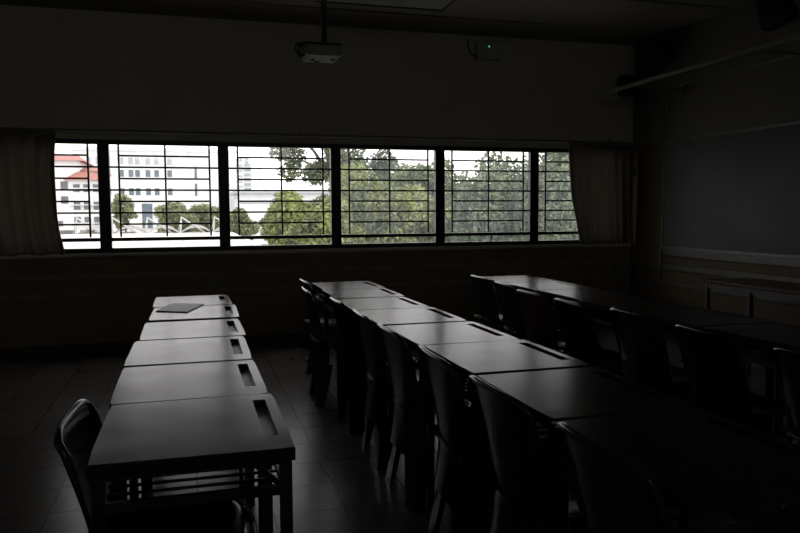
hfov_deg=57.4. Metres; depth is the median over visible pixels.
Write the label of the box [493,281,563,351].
plastic chair
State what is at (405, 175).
broadleaf tree
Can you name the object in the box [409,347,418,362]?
wire shelf
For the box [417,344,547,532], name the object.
plastic chair
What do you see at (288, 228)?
broadleaf tree
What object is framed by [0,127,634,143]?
track
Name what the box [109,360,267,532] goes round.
student desk
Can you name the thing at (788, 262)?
trim
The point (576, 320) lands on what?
plastic chair
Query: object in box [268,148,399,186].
broadleaf tree
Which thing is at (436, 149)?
window
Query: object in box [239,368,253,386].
tray
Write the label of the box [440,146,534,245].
window
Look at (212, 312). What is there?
student desk
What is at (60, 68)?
wall
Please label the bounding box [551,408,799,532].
student desk
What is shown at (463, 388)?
wire shelf
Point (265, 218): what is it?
broadleaf tree
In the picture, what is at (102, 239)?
window
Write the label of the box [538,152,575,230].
grille
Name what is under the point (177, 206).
broadleaf tree
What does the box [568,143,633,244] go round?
curtain
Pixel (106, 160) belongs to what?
window
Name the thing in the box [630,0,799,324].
wall
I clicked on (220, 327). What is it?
student desk
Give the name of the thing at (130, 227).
canopy
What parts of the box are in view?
plate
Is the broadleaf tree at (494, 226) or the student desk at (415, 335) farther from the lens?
the broadleaf tree at (494, 226)
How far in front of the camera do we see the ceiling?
7.10 m
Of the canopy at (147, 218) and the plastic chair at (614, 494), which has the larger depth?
the canopy at (147, 218)
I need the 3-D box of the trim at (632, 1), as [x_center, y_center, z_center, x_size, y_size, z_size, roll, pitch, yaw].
[2.079,-2.414,6.632,2.260,0.017,0.050,-2,4,-16]
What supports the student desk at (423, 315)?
on the floor
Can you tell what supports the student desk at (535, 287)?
on the floor
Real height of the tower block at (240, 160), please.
27.500 m
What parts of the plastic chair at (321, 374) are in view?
leg, backrest, seat, leg, leg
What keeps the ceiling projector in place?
hanging from the ceiling
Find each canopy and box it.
[73,217,113,233]
[112,217,145,233]
[144,217,177,232]
[178,217,209,232]
[212,217,218,231]
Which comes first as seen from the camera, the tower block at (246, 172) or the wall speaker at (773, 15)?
the wall speaker at (773, 15)
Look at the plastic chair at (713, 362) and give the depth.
3.31 m
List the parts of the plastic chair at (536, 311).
backrest, seat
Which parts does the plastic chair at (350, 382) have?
leg, backrest, leg, seat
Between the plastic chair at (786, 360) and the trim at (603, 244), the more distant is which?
the trim at (603, 244)
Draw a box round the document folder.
[156,303,203,312]
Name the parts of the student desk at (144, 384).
leg, leg, foot rail, leg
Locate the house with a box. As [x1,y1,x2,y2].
[55,156,111,233]
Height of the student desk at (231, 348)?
0.752 m
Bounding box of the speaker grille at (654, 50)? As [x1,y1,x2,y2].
[644,37,663,67]
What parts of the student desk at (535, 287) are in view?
leg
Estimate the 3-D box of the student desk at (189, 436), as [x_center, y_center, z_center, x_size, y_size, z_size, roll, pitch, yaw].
[-0.584,0.823,2.112,0.500,0.751,0.583,-2,4,-16]
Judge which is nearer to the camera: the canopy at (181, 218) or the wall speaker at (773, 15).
the wall speaker at (773, 15)
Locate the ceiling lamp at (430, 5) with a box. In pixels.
[314,0,455,11]
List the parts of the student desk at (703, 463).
leg, frame, leg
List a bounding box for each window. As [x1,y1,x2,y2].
[55,138,105,253]
[102,139,224,252]
[223,142,336,250]
[335,144,439,247]
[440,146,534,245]
[534,148,579,243]
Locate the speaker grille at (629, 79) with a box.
[626,76,639,93]
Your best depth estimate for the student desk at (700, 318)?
4.04 m
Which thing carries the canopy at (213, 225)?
on the ground
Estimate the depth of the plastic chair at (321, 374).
5.10 m
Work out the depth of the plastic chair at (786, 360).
2.92 m
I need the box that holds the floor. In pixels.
[0,325,799,532]
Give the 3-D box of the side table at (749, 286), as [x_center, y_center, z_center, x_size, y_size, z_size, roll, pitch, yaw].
[3.136,0.533,5.759,0.500,0.742,1.640,-2,4,-16]
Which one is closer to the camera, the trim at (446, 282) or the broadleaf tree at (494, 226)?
the trim at (446, 282)
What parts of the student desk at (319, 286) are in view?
frame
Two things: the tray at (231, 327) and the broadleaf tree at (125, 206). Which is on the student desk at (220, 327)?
the tray at (231, 327)
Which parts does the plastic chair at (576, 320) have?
backrest, seat, leg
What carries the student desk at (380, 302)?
on the floor
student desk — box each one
[86,394,295,532]
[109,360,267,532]
[123,336,251,506]
[139,319,245,488]
[148,305,239,322]
[153,295,231,309]
[311,281,384,383]
[322,288,404,385]
[336,297,428,406]
[357,307,466,431]
[385,321,519,504]
[424,340,591,510]
[476,367,698,532]
[479,275,554,332]
[505,281,592,351]
[539,288,641,369]
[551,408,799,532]
[579,297,699,400]
[634,308,776,434]
[704,322,799,440]
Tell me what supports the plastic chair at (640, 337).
on the floor
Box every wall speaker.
[618,75,639,96]
[756,0,797,31]
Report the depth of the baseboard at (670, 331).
6.74 m
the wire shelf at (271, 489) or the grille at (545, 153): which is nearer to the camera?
the wire shelf at (271, 489)
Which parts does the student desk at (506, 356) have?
leg, frame, leg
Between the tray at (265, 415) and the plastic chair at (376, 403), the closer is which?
the tray at (265, 415)
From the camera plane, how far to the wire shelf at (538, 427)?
2.34 m
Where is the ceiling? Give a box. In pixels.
[0,0,754,45]
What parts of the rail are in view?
bracket arm, bracket arm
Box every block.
[70,146,235,233]
[236,158,242,188]
[243,158,251,188]
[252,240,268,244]
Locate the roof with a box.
[61,232,260,248]
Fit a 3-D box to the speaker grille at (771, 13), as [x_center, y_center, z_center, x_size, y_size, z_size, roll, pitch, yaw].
[3.125,-2.174,6.166,0.009,0.291,0.277,-3,5,-28]
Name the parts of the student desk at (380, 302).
leg, leg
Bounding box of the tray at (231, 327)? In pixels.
[228,324,236,331]
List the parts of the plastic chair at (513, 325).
backrest, seat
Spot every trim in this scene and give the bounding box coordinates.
[0,243,627,257]
[0,259,628,280]
[0,274,628,299]
[178,0,668,34]
[608,0,734,10]
[630,260,799,282]
[630,276,799,305]
[663,249,799,267]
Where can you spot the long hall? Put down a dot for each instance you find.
(243, 195)
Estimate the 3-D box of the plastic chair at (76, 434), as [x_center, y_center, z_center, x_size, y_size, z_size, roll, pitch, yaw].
[-0.662,0.796,2.070,0.511,0.812,0.450,-1,4,-14]
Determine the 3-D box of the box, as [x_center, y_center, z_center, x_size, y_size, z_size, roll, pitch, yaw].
[-0.425,0.118,7.771,0.140,0.110,0.039,-2,4,-16]
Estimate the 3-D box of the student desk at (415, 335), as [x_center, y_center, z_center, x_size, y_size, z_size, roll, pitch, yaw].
[0.246,0.701,3.682,0.500,0.749,0.600,-2,4,-16]
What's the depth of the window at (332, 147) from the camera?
7.52 m
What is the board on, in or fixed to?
attached to the wall at (769, 93)
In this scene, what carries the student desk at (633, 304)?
on the floor
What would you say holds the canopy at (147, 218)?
on the ground
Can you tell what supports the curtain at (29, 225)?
hanging from the track
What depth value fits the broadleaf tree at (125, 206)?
97.69 m
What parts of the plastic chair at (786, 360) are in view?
backrest, seat, leg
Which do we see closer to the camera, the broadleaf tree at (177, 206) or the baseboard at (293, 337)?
the baseboard at (293, 337)
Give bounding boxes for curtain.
[0,130,65,255]
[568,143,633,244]
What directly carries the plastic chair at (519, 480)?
on the floor
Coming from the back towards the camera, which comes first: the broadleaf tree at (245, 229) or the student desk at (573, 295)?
the broadleaf tree at (245, 229)
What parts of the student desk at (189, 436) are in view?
leg, leg, frame, leg, leg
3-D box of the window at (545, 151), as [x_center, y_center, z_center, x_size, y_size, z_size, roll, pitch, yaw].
[2.066,-0.812,8.487,1.139,1.090,0.060,-2,4,-16]
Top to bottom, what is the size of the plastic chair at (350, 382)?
0.812 m
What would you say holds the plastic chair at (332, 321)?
on the floor
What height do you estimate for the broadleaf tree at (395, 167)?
8.598 m
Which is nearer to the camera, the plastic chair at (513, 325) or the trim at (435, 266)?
the plastic chair at (513, 325)
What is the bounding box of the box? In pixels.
[353,272,366,280]
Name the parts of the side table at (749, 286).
leg, leg, frame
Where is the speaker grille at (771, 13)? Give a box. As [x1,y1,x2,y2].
[756,0,785,27]
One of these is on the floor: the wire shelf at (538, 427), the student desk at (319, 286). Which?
the student desk at (319, 286)
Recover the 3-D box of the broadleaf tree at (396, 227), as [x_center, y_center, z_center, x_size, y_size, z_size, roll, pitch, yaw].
[-0.650,-0.054,27.541,5.011,7.703,4.187,-3,5,-35]
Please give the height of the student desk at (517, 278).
0.750 m
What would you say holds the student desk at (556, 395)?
on the floor
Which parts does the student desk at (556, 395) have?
leg, frame, leg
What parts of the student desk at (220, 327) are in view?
leg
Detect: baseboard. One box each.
[0,318,611,357]
[668,331,765,357]
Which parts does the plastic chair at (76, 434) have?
backrest, seat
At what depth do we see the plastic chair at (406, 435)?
3.34 m
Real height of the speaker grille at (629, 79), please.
0.196 m
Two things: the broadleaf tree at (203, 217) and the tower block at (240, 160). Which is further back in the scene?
the tower block at (240, 160)
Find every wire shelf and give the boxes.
[106,465,278,497]
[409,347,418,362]
[457,374,470,392]
[535,421,547,440]
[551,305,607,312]
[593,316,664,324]
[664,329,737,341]
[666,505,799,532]
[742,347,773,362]
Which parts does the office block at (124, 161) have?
glazed doorway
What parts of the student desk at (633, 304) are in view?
frame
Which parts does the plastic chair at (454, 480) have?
leg, backrest, leg, seat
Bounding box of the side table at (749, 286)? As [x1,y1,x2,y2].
[703,278,799,375]
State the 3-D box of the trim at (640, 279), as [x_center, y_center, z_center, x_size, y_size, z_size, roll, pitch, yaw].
[3.710,0.385,5.292,0.023,0.048,7.050,-2,4,-16]
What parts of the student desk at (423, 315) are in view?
leg, leg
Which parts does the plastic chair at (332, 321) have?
leg, backrest, seat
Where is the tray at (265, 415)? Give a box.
[255,405,275,435]
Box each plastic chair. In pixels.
[53,399,257,532]
[299,278,366,374]
[301,286,366,406]
[329,297,417,435]
[352,309,434,469]
[376,323,492,511]
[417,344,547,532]
[467,375,584,532]
[469,275,503,330]
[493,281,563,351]
[515,289,603,368]
[553,298,622,376]
[555,421,671,532]
[609,308,688,400]
[674,324,786,518]
[772,346,799,525]
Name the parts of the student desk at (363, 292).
leg, frame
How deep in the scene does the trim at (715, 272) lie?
7.28 m
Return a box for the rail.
[599,33,799,95]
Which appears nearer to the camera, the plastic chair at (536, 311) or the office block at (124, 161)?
the plastic chair at (536, 311)
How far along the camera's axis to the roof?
43.59 m
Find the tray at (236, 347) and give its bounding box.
[231,342,241,353]
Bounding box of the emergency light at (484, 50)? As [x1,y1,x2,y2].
[467,39,500,61]
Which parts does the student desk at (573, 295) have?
frame, leg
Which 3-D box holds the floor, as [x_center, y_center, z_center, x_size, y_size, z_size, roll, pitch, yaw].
[0.149,1.249,2.731,8.760,0.200,10.620,-2,4,-16]
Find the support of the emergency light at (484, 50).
attached to the wall at (60, 68)
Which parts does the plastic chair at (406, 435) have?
leg, backrest, leg, seat, leg, leg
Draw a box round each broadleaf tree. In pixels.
[111,193,137,231]
[153,202,198,232]
[188,203,218,232]
[230,207,260,239]
[259,213,270,235]
[260,189,366,244]
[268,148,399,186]
[307,158,457,208]
[326,162,450,242]
[387,159,489,241]
[445,152,578,241]
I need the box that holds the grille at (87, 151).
[55,144,98,236]
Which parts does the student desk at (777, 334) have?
frame, leg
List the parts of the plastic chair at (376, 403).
leg, backrest, leg, seat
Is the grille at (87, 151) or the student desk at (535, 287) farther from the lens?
the grille at (87, 151)
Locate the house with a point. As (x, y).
(59, 160)
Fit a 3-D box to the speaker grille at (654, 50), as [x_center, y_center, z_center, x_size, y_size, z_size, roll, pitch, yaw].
[2.679,-2.263,7.721,0.009,0.291,0.277,-3,5,-28]
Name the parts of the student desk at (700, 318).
frame, leg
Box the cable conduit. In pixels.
[661,52,799,141]
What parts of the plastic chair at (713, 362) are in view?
backrest, seat, leg, leg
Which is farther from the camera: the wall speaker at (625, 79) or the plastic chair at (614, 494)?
the wall speaker at (625, 79)
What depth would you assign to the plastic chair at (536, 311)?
4.88 m
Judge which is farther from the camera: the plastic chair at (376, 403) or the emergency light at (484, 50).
the emergency light at (484, 50)
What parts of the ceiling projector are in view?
mount plate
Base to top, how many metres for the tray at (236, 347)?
0.015 m
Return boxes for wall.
[0,5,633,347]
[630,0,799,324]
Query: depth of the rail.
6.24 m
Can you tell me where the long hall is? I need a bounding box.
[229,191,329,239]
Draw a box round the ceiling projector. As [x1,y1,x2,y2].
[294,0,341,62]
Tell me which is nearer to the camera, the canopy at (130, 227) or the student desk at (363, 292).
the student desk at (363, 292)
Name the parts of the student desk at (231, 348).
leg, leg, leg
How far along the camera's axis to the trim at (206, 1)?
7.13 m
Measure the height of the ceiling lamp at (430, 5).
0.059 m
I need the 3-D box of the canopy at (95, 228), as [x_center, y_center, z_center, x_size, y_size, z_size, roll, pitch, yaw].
[-29.015,-1.943,69.634,3.289,5.516,5.220,-2,4,-16]
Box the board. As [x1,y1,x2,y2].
[661,121,799,258]
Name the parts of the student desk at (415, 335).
leg, frame, leg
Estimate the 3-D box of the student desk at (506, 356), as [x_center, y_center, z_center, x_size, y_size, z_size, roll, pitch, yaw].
[0.429,0.743,3.096,0.500,0.751,0.600,-2,4,-16]
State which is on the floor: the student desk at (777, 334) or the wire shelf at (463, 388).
the student desk at (777, 334)
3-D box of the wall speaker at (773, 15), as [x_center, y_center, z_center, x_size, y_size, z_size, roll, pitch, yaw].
[3.243,-2.180,6.228,0.277,0.317,0.302,-3,5,-28]
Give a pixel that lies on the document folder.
(173, 307)
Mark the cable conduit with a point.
(790, 55)

